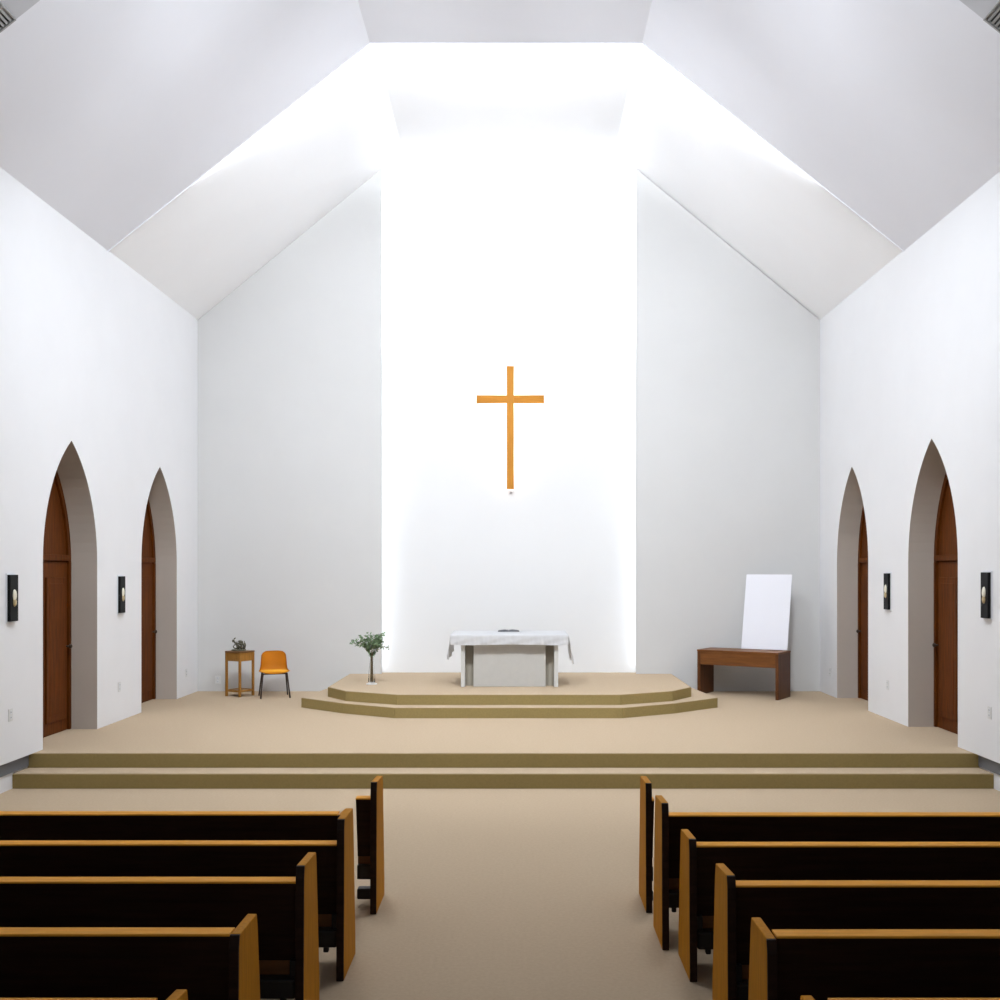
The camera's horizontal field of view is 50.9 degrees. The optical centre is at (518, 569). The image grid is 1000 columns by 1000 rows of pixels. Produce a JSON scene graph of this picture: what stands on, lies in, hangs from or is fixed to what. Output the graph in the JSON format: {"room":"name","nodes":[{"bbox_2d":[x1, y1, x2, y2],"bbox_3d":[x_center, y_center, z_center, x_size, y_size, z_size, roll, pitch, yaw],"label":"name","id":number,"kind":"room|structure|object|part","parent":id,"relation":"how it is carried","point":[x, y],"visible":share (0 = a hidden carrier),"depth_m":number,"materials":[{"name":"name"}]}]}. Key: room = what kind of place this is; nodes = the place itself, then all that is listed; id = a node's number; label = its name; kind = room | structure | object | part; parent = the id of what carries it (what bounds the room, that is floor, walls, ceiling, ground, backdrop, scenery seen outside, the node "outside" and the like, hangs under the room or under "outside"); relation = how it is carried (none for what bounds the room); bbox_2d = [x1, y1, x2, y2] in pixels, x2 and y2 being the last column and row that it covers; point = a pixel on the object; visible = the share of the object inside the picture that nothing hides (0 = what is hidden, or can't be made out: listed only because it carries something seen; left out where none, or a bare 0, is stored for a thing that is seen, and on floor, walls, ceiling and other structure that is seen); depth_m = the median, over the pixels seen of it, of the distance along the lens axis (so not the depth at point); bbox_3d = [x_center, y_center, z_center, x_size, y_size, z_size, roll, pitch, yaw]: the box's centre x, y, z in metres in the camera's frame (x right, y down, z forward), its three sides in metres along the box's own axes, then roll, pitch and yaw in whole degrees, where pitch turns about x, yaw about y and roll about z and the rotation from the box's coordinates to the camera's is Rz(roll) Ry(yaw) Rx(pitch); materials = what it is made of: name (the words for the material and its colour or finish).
{"room":"house of worship","nodes":[
{"label":"house of worship","id":0,"kind":"room"},
{"bbox_2d":[0,167,197,765],"bbox_3d":[-5.891,-1.161,7.582,0.216,6.685,23.803,0,0,0],"label":"wall","id":1,"kind":"structure","parent":0,"point":[94,356],"depth_m":14.17,"materials":[{"name":"white paint"}]},
{"bbox_2d":[8,708,12,721],"bbox_3d":[-5.777,1.648,11.934,0.013,0.140,0.097,0,0,0],"label":"wall outlet","id":2,"kind":"object","parent":1,"relation":"attached to","point":[10,711],"visible":1,"depth_m":11.92,"materials":[{"name":"white plastic"}]},
{"bbox_2d":[6,573,17,622],"bbox_3d":[-5.747,0.319,11.934,0.072,0.566,0.216,0,0,0],"label":"wall sconce","id":3,"kind":"object","parent":1,"relation":"attached to","point":[11,578],"visible":1,"depth_m":11.89,"materials":[{"name":"black paint"}]},
{"bbox_3d":[-5.735,0.286,11.934,0.048,0.134,0.078,0,0,0],"label":"lamp glass","id":4,"kind":"part","parent":3,"relation":"part of","materials":[{"name":"white glass"}]},
{"bbox_2d":[0,767,27,793],"bbox_3d":[-5.902,2.352,4.091,0.108,0.341,16.823,0,0,0],"label":"baseboard","id":5,"kind":"structure","parent":1,"relation":"attached to","point":[5,781],"depth_m":11.98,"materials":[{"name":"white paint"}]},
{"bbox_2d":[0,755,28,776],"bbox_3d":[-5.838,2.258,4.084,0.019,0.149,16.808,0,0,0],"label":"trim","id":6,"kind":"structure","parent":1,"relation":"attached to","point":[5,769],"depth_m":12.13,"materials":[{"name":"grey paint"}]},
{"bbox_2d":[57,441,96,728],"bbox_3d":[-5.978,0.254,13.576,0.389,3.856,1.642,0,0,0],"label":"arch","id":7,"kind":"object","parent":1,"relation":"attached to","point":[70,470],"visible":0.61,"depth_m":14.40,"materials":[{"name":"beige paint"}]},
{"bbox_2d":[43,471,72,737],"bbox_3d":[-6.152,0.251,13.576,0.148,3.850,1.642,0,0,0],"label":"door","id":8,"kind":"structure","parent":7,"relation":"attached to","point":[57,645],"depth_m":13.98,"materials":[{"name":"brown wood"}]},
{"bbox_3d":[-6.199,-0.891,13.576,0.054,1.566,1.642,0,0,0],"label":"head panel","id":9,"kind":"part","parent":8,"relation":"part of","materials":[{"name":"brown wood"}]},
{"bbox_3d":[-6.164,1.053,13.964,0.039,1.912,0.583,0,0,0],"label":"raised panel","id":10,"kind":"part","parent":8,"relation":"part of","materials":[{"name":"brown wood"}]},
{"bbox_3d":[-6.167,-0.891,13.576,0.054,1.566,1.642,0,0,0],"label":"head casing","id":11,"kind":"part","parent":8,"relation":"part of","materials":[{"name":"brown wood"}]},
{"bbox_2d":[117,575,124,613],"bbox_3d":[-5.747,0.356,15.206,0.072,0.566,0.216,0,0,0],"label":"wall sconce","id":12,"kind":"object","parent":1,"relation":"attached to","point":[120,578],"visible":1,"depth_m":15.15,"materials":[{"name":"black paint"}]},
{"bbox_2d":[148,468,176,698],"bbox_3d":[-5.978,0.259,16.913,0.389,3.845,1.663,0,0,0],"label":"arch","id":13,"kind":"object","parent":1,"relation":"attached to","point":[159,498],"visible":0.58,"depth_m":17.75,"materials":[{"name":"beige paint"}]},
{"bbox_2d":[141,498,156,702],"bbox_3d":[-6.152,0.257,16.913,0.148,3.839,1.663,0,0,0],"label":"door","id":14,"kind":"structure","parent":13,"relation":"attached to","point":[148,556],"depth_m":17.45,"materials":[{"name":"brown wood"}]},
{"bbox_3d":[-6.164,1.053,17.307,0.039,1.912,0.594,0,0,0],"label":"raised panel","id":15,"kind":"part","parent":14,"relation":"part of","materials":[{"name":"brown wood"}]},
{"bbox_3d":[-6.199,-0.886,16.913,0.054,1.555,1.663,0,0,0],"label":"head panel","id":16,"kind":"part","parent":14,"relation":"part of","materials":[{"name":"brown wood"}]},
{"bbox_3d":[-6.167,-0.886,16.913,0.054,1.555,1.663,0,0,0],"label":"head casing","id":17,"kind":"part","parent":14,"relation":"part of","materials":[{"name":"brown wood"}]},
{"bbox_2d":[28,754,978,767],"bbox_3d":[-0.184,2.270,12.499,11.325,0.164,0.019,0,0,0],"label":"step","id":18,"kind":"structure","parent":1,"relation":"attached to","point":[35,760],"depth_m":12.49,"materials":[{"name":"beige carpet"}]},
{"bbox_2d":[198,169,381,690],"bbox_3d":[-4.131,-2.521,18.932,3.305,9.405,0.065,0,0,0],"label":"wall","id":19,"kind":"structure","parent":0,"point":[290,360],"depth_m":18.90,"materials":[{"name":"grey paint"}]},
{"bbox_2d":[0,0,999,319],"bbox_3d":[-0.184,-6.048,7.430,11.416,3.326,23.501,0,0,0],"label":"ceiling","id":20,"kind":"structure","parent":0,"point":[110,110],"depth_m":14.17,"materials":[{"name":"grey paint"}]},
{"bbox_2d":[0,2,15,32],"bbox_3d":[-5.044,-5.043,9.564,0.521,0.421,0.864,0,0,0],"label":"ceiling vent","id":21,"kind":"object","parent":20,"relation":"in","point":[5,19],"visible":1,"depth_m":9.92,"materials":[{"name":"grey metal"}]},
{"bbox_2d":[108,42,903,250],"bbox_3d":[-0.184,-6.059,14.764,11.416,3.348,0.001,0,0,0],"label":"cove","id":22,"kind":"object","parent":20,"relation":"attached to","point":[370,42],"visible":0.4,"depth_m":14.76,"materials":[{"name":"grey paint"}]},
{"bbox_2d":[983,0,999,32],"bbox_3d":[4.676,-5.043,9.564,0.521,0.421,0.864,0,0,0],"label":"ceiling vent","id":23,"kind":"object","parent":20,"relation":"in","point":[993,21],"visible":1,"depth_m":9.91,"materials":[{"name":"grey metal"}]},
{"bbox_2d":[0,789,999,999],"bbox_3d":[-0.184,2.577,3.942,12.096,0.108,16.524,0,0,0],"label":"floor","id":24,"kind":"structure","parent":0,"point":[490,894],"depth_m":8.56,"materials":[{"name":"beige carpet"}]},
{"bbox_2d":[0,989,187,999],"bbox_3d":[-3.459,2.110,4.266,4.142,0.826,0.464,0,0,0],"label":"pew","id":25,"kind":"object","parent":24,"relation":"on","point":[179,994],"visible":1,"depth_m":4.16,"materials":[{"name":"brown wood"}]},
{"bbox_3d":[-3.459,1.702,4.120,4.047,0.011,0.097,0,0,0],"label":"rail","id":26,"kind":"part","parent":25,"relation":"part of","materials":[{"name":"brown wood"}]},
{"bbox_2d":[0,914,259,999],"bbox_3d":[-3.416,2.110,5.087,4.228,0.826,0.464,0,0,0],"label":"pew","id":27,"kind":"object","parent":24,"relation":"on","point":[211,963],"visible":1,"depth_m":4.93,"materials":[{"name":"brown wood"}]},
{"bbox_3d":[-3.416,1.935,4.963,4.133,0.456,0.118,0,0,0],"label":"backrest","id":28,"kind":"part","parent":27,"relation":"part of","materials":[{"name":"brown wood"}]},
{"bbox_3d":[-3.416,1.702,4.941,4.133,0.011,0.097,0,0,0],"label":"rail","id":29,"kind":"part","parent":27,"relation":"part of","materials":[{"name":"brown wood"}]},
{"bbox_2d":[0,852,318,999],"bbox_3d":[-3.348,2.066,5.910,4.363,0.914,0.464,0,0,0],"label":"pew","id":30,"kind":"object","parent":24,"relation":"on","point":[286,908],"visible":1,"depth_m":5.76,"materials":[{"name":"brown wood"}]},
{"bbox_3d":[-3.348,1.702,5.764,4.268,0.011,0.097,0,0,0],"label":"rail","id":31,"kind":"part","parent":30,"relation":"part of","materials":[{"name":"brown wood"}]},
{"bbox_3d":[-3.348,1.935,5.786,4.268,0.456,0.118,0,0,0],"label":"backrest","id":32,"kind":"part","parent":30,"relation":"part of","materials":[{"name":"brown wood"}]},
{"bbox_3d":[-3.348,2.220,5.845,4.268,0.120,0.032,0,0,0],"label":"rail","id":33,"kind":"part","parent":30,"relation":"part of","materials":[{"name":"brown wood"}]},
{"bbox_2d":[0,808,345,839],"bbox_3d":[-3.372,2.110,7.490,4.315,0.826,0.464,0,0,0],"label":"pew","id":34,"kind":"object","parent":24,"relation":"on","point":[14,825],"visible":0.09,"depth_m":7.33,"materials":[{"name":"brown wood"}]},
{"bbox_3d":[-3.372,1.702,7.344,4.220,0.011,0.097,0,0,0],"label":"rail","id":35,"kind":"part","parent":34,"relation":"part of","materials":[{"name":"brown wood"}]},
{"bbox_2d":[0,808,354,980],"bbox_3d":[-3.302,2.029,6.674,4.455,0.987,0.475,0,0,0],"label":"pew","id":36,"kind":"object","parent":24,"relation":"on","point":[18,858],"visible":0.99,"depth_m":6.53,"materials":[{"name":"brown wood"}]},
{"bbox_3d":[-3.302,1.702,6.545,4.360,0.011,0.097,0,0,0],"label":"rail","id":37,"kind":"part","parent":36,"relation":"part of","materials":[{"name":"brown wood"}]},
{"bbox_3d":[-3.302,1.935,6.566,4.360,0.456,0.118,0,0,0],"label":"backrest","id":38,"kind":"part","parent":36,"relation":"part of","materials":[{"name":"brown wood"}]},
{"bbox_3d":[-3.302,2.220,6.626,4.360,0.120,0.032,0,0,0],"label":"rail","id":39,"kind":"part","parent":36,"relation":"part of","materials":[{"name":"brown wood"}]},
{"bbox_2d":[356,776,383,913],"bbox_3d":[-1.130,2.042,7.954,0.171,0.962,0.529,0,0,0],"label":"pew","id":40,"kind":"object","parent":24,"relation":"on","point":[369,809],"visible":1,"depth_m":7.85,"materials":[{"name":"brown wood"}]},
{"bbox_3d":[-1.153,1.702,7.852,0.123,0.011,0.097,0,0,0],"label":"rail","id":41,"kind":"part","parent":40,"relation":"part of","materials":[{"name":"brown wood"}]},
{"bbox_3d":[-1.153,1.932,7.873,0.123,0.448,0.118,0,0,0],"label":"backrest","id":42,"kind":"part","parent":40,"relation":"part of","materials":[{"name":"brown wood"}]},
{"bbox_3d":[-1.153,2.185,7.933,0.123,0.059,0.032,0,0,0],"label":"rail","id":43,"kind":"part","parent":40,"relation":"part of","materials":[{"name":"brown wood"}]},
{"bbox_2d":[639,776,653,912],"bbox_3d":[0.968,2.049,7.954,0.067,0.948,0.464,0,0,0],"label":"pew","id":44,"kind":"object","parent":24,"relation":"on","point":[646,799],"visible":1,"depth_m":7.76,"materials":[{"name":"brown wood"}]},
{"bbox_3d":[0.991,1.932,7.830,0.019,0.448,0.118,0,0,0],"label":"backrest","id":45,"kind":"part","parent":44,"relation":"part of","materials":[{"name":"brown wood"}]},
{"bbox_2d":[653,795,999,949],"bbox_3d":[3.056,2.039,7.322,4.212,0.968,0.713,0,0,0],"label":"pew","id":46,"kind":"object","parent":24,"relation":"on","point":[704,826],"visible":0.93,"depth_m":7.29,"materials":[{"name":"brown wood"}]},
{"bbox_3d":[3.056,2.220,7.393,4.117,0.120,0.032,0,0,0],"label":"rail","id":47,"kind":"part","parent":46,"relation":"part of","materials":[{"name":"brown wood"}]},
{"bbox_3d":[3.056,1.702,7.312,4.117,0.011,0.097,0,0,0],"label":"rail","id":48,"kind":"part","parent":46,"relation":"part of","materials":[{"name":"brown wood"}]},
{"bbox_3d":[3.056,1.935,7.333,4.117,0.456,0.118,0,0,0],"label":"backrest","id":49,"kind":"part","parent":46,"relation":"part of","materials":[{"name":"brown wood"}]},
{"bbox_2d":[678,829,999,981],"bbox_3d":[3.104,2.089,6.658,4.117,0.867,0.464,0,0,0],"label":"pew","id":50,"kind":"object","parent":24,"relation":"on","point":[698,860],"visible":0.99,"depth_m":6.50,"materials":[{"name":"brown wood"}]},
{"bbox_3d":[3.104,2.220,6.593,4.022,0.120,0.032,0,0,0],"label":"rail","id":51,"kind":"part","parent":50,"relation":"part of","materials":[{"name":"brown wood"}]},
{"bbox_3d":[3.104,1.702,6.512,4.022,0.011,0.097,0,0,0],"label":"rail","id":52,"kind":"part","parent":50,"relation":"part of","materials":[{"name":"brown wood"}]},
{"bbox_3d":[3.104,1.935,6.534,4.022,0.456,0.118,0,0,0],"label":"backrest","id":53,"kind":"part","parent":50,"relation":"part of","materials":[{"name":"brown wood"}]},
{"bbox_2d":[712,863,999,999],"bbox_3d":[3.140,2.083,5.843,4.045,0.879,0.464,0,0,0],"label":"pew","id":54,"kind":"object","parent":24,"relation":"on","point":[781,904],"visible":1,"depth_m":5.68,"materials":[{"name":"brown wood"}]},
{"bbox_3d":[3.140,2.220,5.778,3.950,0.120,0.032,0,0,0],"label":"rail","id":55,"kind":"part","parent":54,"relation":"part of","materials":[{"name":"brown wood"}]},
{"bbox_3d":[3.140,1.702,5.697,3.950,0.011,0.097,0,0,0],"label":"rail","id":56,"kind":"part","parent":54,"relation":"part of","materials":[{"name":"brown wood"}]},
{"bbox_3d":[3.140,1.935,5.719,3.950,0.456,0.118,0,0,0],"label":"backrest","id":57,"kind":"part","parent":54,"relation":"part of","materials":[{"name":"brown wood"}]},
{"bbox_2d":[748,917,999,999],"bbox_3d":[3.155,2.110,5.060,4.015,0.826,0.464,0,0,0],"label":"pew","id":58,"kind":"object","parent":24,"relation":"on","point":[787,964],"visible":1,"depth_m":4.91,"materials":[{"name":"brown wood"}]},
{"bbox_3d":[3.155,1.702,4.914,3.920,0.011,0.097,0,0,0],"label":"rail","id":59,"kind":"part","parent":58,"relation":"part of","materials":[{"name":"brown wood"}]},
{"bbox_2d":[800,995,999,999],"bbox_3d":[3.170,2.110,4.266,3.985,0.826,0.464,0,0,0],"label":"pew","id":60,"kind":"object","parent":24,"relation":"on","point":[802,997],"visible":1,"depth_m":4.16,"materials":[{"name":"brown wood"}]},
{"bbox_3d":[3.170,1.702,4.120,3.890,0.011,0.097,0,0,0],"label":"rail","id":61,"kind":"part","parent":60,"relation":"part of","materials":[{"name":"brown wood"}]},
{"bbox_2d":[13,768,992,773],"bbox_3d":[-0.184,2.438,12.318,11.325,0.171,0.370,0,0,0],"label":"step","id":62,"kind":"structure","parent":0,"point":[27,770],"depth_m":12.32,"materials":[{"name":"beige carpet"}]},
{"bbox_2d":[12,774,993,788],"bbox_3d":[-0.184,2.441,12.125,11.325,0.164,0.019,0,0,0],"label":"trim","id":63,"kind":"structure","parent":62,"relation":"attached to","point":[19,781],"depth_m":12.12,"materials":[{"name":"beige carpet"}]},
{"bbox_2d":[33,691,974,753],"bbox_3d":[-0.184,2.352,15.973,12.744,0.341,6.933,0,0,0],"label":"floor","id":64,"kind":"structure","parent":0,"point":[199,722],"depth_m":14.18,"materials":[{"name":"beige carpet"}]},
{"bbox_2d":[225,650,254,696],"bbox_3d":[-4.844,1.790,18.220,0.356,0.783,0.356,0,0,30],"label":"side table","id":65,"kind":"object","parent":64,"relation":"on","point":[248,655],"visible":0.97,"depth_m":18.13,"materials":[{"name":"brown wood"}]},
{"bbox_3d":[-5.058,1.804,18.163,0.037,0.756,0.037,0,0,30],"label":"leg","id":66,"kind":"part","parent":65,"relation":"part of","materials":[{"name":"brown wood"}]},
{"bbox_2d":[231,637,245,650],"bbox_3d":[-4.859,1.282,18.209,0.257,0.231,0.256,0,0,0],"label":"ornament","id":67,"kind":"object","parent":65,"relation":"on","point":[241,647],"visible":1,"depth_m":18.17,"materials":[{"name":"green metal"}]},
{"bbox_3d":[-4.787,1.804,18.006,0.037,0.756,0.037,0,0,30],"label":"leg","id":68,"kind":"part","parent":65,"relation":"part of","materials":[{"name":"brown wood"}]},
{"bbox_3d":[-4.630,1.804,18.276,0.037,0.756,0.037,0,0,30],"label":"leg","id":69,"kind":"part","parent":65,"relation":"part of","materials":[{"name":"brown wood"}]},
{"bbox_2d":[258,650,290,698],"bbox_3d":[-4.201,1.790,18.036,0.527,0.777,0.534,0,0,-17],"label":"shell chair","id":70,"kind":"object","parent":64,"relation":"on","point":[274,662],"visible":1,"depth_m":18.21,"materials":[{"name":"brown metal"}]},
{"bbox_3d":[-4.466,1.970,18.150,0.029,0.418,0.166,0,0,-35],"label":"leg","id":71,"kind":"part","parent":70,"relation":"part of","materials":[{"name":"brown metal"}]},
{"bbox_3d":[-4.351,1.970,17.772,0.030,0.416,0.127,0,0,8],"label":"leg","id":72,"kind":"part","parent":70,"relation":"part of","materials":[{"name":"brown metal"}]},
{"bbox_3d":[-4.045,1.970,18.279,0.029,0.418,0.166,0,0,1],"label":"leg","id":73,"kind":"part","parent":70,"relation":"part of","materials":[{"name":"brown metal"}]},
{"bbox_3d":[-3.930,1.970,17.901,0.030,0.416,0.127,0,0,-42],"label":"leg","id":74,"kind":"part","parent":70,"relation":"part of","materials":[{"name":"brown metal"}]},
{"bbox_2d":[697,647,790,699],"bbox_3d":[3.895,1.785,18.216,1.467,0.794,0.624,0,0,33],"label":"desk","id":75,"kind":"object","parent":64,"relation":"on","point":[707,658],"visible":0.94,"depth_m":17.99,"materials":[{"name":"brown wood"}]},
{"bbox_3d":[3.306,1.801,18.598,0.054,0.761,0.616,0,0,33],"label":"panel","id":76,"kind":"part","parent":75,"relation":"part of","materials":[{"name":"brown wood"}]},
{"bbox_3d":[3.738,1.534,17.974,1.350,0.227,0.026,0,0,33],"label":"drawer","id":77,"kind":"part","parent":75,"relation":"part of","materials":[{"name":"brown wood"}]},
{"bbox_2d":[741,574,791,649],"bbox_3d":[4.335,0.731,18.378,0.821,1.305,0.306,0,0,31],"label":"board","id":78,"kind":"object","parent":75,"relation":"on","point":[766,618],"visible":1,"depth_m":18.36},
{"bbox_3d":[4.484,1.801,17.833,0.054,0.761,0.616,0,0,33],"label":"panel","id":79,"kind":"part","parent":75,"relation":"part of","materials":[{"name":"brown wood"}]},
{"bbox_2d":[382,157,635,671],"bbox_3d":[-0.184,-2.616,19.213,11.243,10.277,0.108,0,0,0],"label":"wall","id":80,"kind":"structure","parent":0,"point":[490,265],"depth_m":19.16,"materials":[{"name":"white paint"}]},
{"bbox_2d":[477,366,543,491],"bbox_3d":[-0.157,-2.552,19.073,1.220,2.273,0.173,0,0,0],"label":"wall cross","id":81,"kind":"object","parent":80,"relation":"attached to","point":[510,398],"visible":1,"depth_m":18.99,"materials":[{"name":"brown wood"}]},
{"bbox_2d":[301,690,717,717],"bbox_3d":[-0.151,2.107,17.178,6.609,0.149,3.446,0,0,0],"label":"step","id":82,"kind":"structure","parent":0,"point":[366,710],"depth_m":15.46,"materials":[{"name":"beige carpet"}]},
{"bbox_2d":[328,676,690,704],"bbox_3d":[-0.151,1.950,17.329,5.810,0.149,3.143,0,0,0],"label":"trim","id":83,"kind":"structure","parent":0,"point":[626,699],"depth_m":15.76,"materials":[{"name":"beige carpet"}]},
{"bbox_2d":[303,688,715,707],"bbox_3d":[-0.151,2.103,17.312,6.586,0.157,3.694,0,0,0],"label":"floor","id":84,"kind":"structure","parent":0,"point":[696,695],"depth_m":15.69,"materials":[{"name":"beige carpet"}]},
{"bbox_2d":[330,672,689,694],"bbox_3d":[-0.151,1.947,17.464,5.789,0.157,3.391,0,0,0],"label":"platform","id":85,"kind":"structure","parent":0,"point":[393,683],"depth_m":17.13,"materials":[{"name":"beige carpet"}]},
{"bbox_2d":[366,653,376,684],"bbox_3d":[-2.408,1.615,17.172,0.181,0.508,0.181,0,0,0],"label":"glass vase","id":86,"kind":"object","parent":85,"relation":"on","point":[371,676],"visible":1,"depth_m":17.13,"materials":[{"name":"clear glass"}]},
{"bbox_2d":[350,631,388,657],"bbox_3d":[-2.455,1.419,17.151,0.581,0.830,0.444,0,0,-32],"label":"bunch","id":87,"kind":"object","parent":86,"relation":"in","point":[376,642],"visible":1,"depth_m":17.13,"materials":[{"name":"green plant"}]},
{"bbox_2d":[461,644,557,686],"bbox_3d":[-0.151,1.455,17.248,1.814,0.826,1.058,0,0,0],"label":"altar","id":88,"kind":"object","parent":85,"relation":"on","point":[512,665],"visible":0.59,"depth_m":16.83,"materials":[{"name":"grey stone"}]},
{"bbox_3d":[-0.896,1.490,17.204,0.065,0.756,0.864,0,0,0],"label":"panel","id":89,"kind":"part","parent":88,"relation":"part of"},
{"bbox_2d":[447,631,573,663],"bbox_3d":[-0.136,1.266,17.247,2.038,0.478,1.182,0,0,0],"label":"altar cloth","id":90,"kind":"object","parent":88,"relation":"on","point":[457,637],"visible":0.99,"depth_m":16.68,"materials":[{"name":"white fabric"}]},
{"bbox_2d":[498,629,518,631],"bbox_3d":[-0.173,1.011,17.550,0.356,0.026,0.238,0,0,0],"label":"open book","id":91,"kind":"object","parent":90,"relation":"on","point":[504,630],"visible":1,"depth_m":17.44,"materials":[{"name":"white paper"}]},
{"bbox_3d":[0.594,1.490,17.204,0.065,0.756,0.864,0,0,0],"label":"panel","id":92,"kind":"part","parent":88,"relation":"part of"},
{"bbox_2d":[636,169,819,690],"bbox_3d":[3.764,-2.521,18.932,3.305,9.405,0.065,0,0,0],"label":"wall","id":93,"kind":"structure","parent":0,"point":[728,361],"depth_m":18.90,"materials":[{"name":"grey paint"}]},
{"bbox_2d":[820,172,999,763],"bbox_3d":[5.524,-1.161,7.582,0.216,6.685,23.803,0,0,0],"label":"wall","id":94,"kind":"structure","parent":0,"point":[910,357],"depth_m":14.34,"materials":[{"name":"white paint"}]},
{"bbox_2d":[837,467,862,697],"bbox_3d":[5.611,0.248,17.086,0.389,3.866,1.598,0,0,0],"label":"arch","id":95,"kind":"object","parent":94,"relation":"attached to","point":[852,503],"visible":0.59,"depth_m":17.89,"materials":[{"name":"beige paint"}]},
{"bbox_2d":[856,506,867,700],"bbox_3d":[5.785,0.246,17.086,0.148,3.861,1.598,0,0,0],"label":"door","id":96,"kind":"structure","parent":95,"relation":"attached to","point":[862,630],"depth_m":17.67,"materials":[{"name":"brown wood"}]},
{"bbox_3d":[5.800,-0.896,17.086,0.054,1.577,1.598,0,0,0],"label":"head casing","id":97,"kind":"part","parent":96,"relation":"part of","materials":[{"name":"brown wood"}]},
{"bbox_3d":[5.796,1.053,17.464,0.039,1.912,0.562,0,0,0],"label":"raised panel","id":98,"kind":"part","parent":96,"relation":"part of","materials":[{"name":"brown wood"}]},
{"bbox_3d":[5.832,-0.896,17.086,0.054,1.577,1.598,0,0,0],"label":"head panel","id":99,"kind":"part","parent":96,"relation":"part of","materials":[{"name":"brown wood"}]},
{"bbox_2d":[884,572,891,610],"bbox_3d":[5.380,0.313,15.368,0.072,0.566,0.216,0,0,0],"label":"wall sconce","id":100,"kind":"object","parent":94,"relation":"attached to","point":[888,575],"visible":1,"depth_m":15.29,"materials":[{"name":"black paint"}]},
{"bbox_2d":[908,438,945,726],"bbox_3d":[5.611,0.227,13.786,0.389,3.910,1.652,0,0,0],"label":"arch","id":101,"kind":"object","parent":94,"relation":"attached to","point":[932,472],"visible":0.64,"depth_m":14.61,"materials":[{"name":"beige paint"}]},
{"bbox_2d":[932,473,957,733],"bbox_3d":[5.785,0.224,13.786,0.148,3.904,1.652,0,0,0],"label":"door","id":102,"kind":"structure","parent":101,"relation":"attached to","point":[945,644],"depth_m":14.26,"materials":[{"name":"brown wood"}]},
{"bbox_3d":[5.800,-0.918,13.786,0.054,1.620,1.652,0,0,0],"label":"head casing","id":103,"kind":"part","parent":102,"relation":"part of","materials":[{"name":"brown wood"}]},
{"bbox_3d":[5.796,1.053,14.178,0.039,1.912,0.589,0,0,0],"label":"raised panel","id":104,"kind":"part","parent":102,"relation":"part of","materials":[{"name":"brown wood"}]},
{"bbox_3d":[5.832,-0.918,13.786,0.054,1.620,1.652,0,0,0],"label":"head panel","id":105,"kind":"part","parent":102,"relation":"part of","materials":[{"name":"brown wood"}]},
{"bbox_2d":[981,571,991,619],"bbox_3d":[5.380,0.292,12.118,0.072,0.566,0.216,0,0,0],"label":"wall sconce","id":106,"kind":"object","parent":94,"relation":"attached to","point":[986,576],"visible":1,"depth_m":12.05,"materials":[{"name":"black paint"}]},
{"bbox_3d":[5.368,0.259,12.118,0.048,0.134,0.078,0,0,0],"label":"lamp glass","id":107,"kind":"part","parent":106,"relation":"part of","materials":[{"name":"white glass"}]},
{"bbox_2d":[978,755,999,774],"bbox_3d":[5.471,2.258,4.084,0.019,0.149,16.808,0,0,0],"label":"trim","id":108,"kind":"structure","parent":94,"relation":"attached to","point":[985,763],"depth_m":12.19,"materials":[{"name":"grey paint"}]},
{"bbox_2d":[979,767,999,790],"bbox_3d":[5.535,2.352,4.091,0.108,0.341,16.823,0,0,0],"label":"baseboard","id":109,"kind":"structure","parent":94,"relation":"attached to","point":[996,776],"depth_m":12.05,"materials":[{"name":"white paint"}]},
{"bbox_2d":[987,706,991,718],"bbox_3d":[5.410,1.642,12.074,0.013,0.140,0.097,0,0,0],"label":"wall outlet","id":110,"kind":"object","parent":94,"relation":"attached to","point":[989,709],"visible":1,"depth_m":12.07,"materials":[{"name":"white plastic"}]}
]}

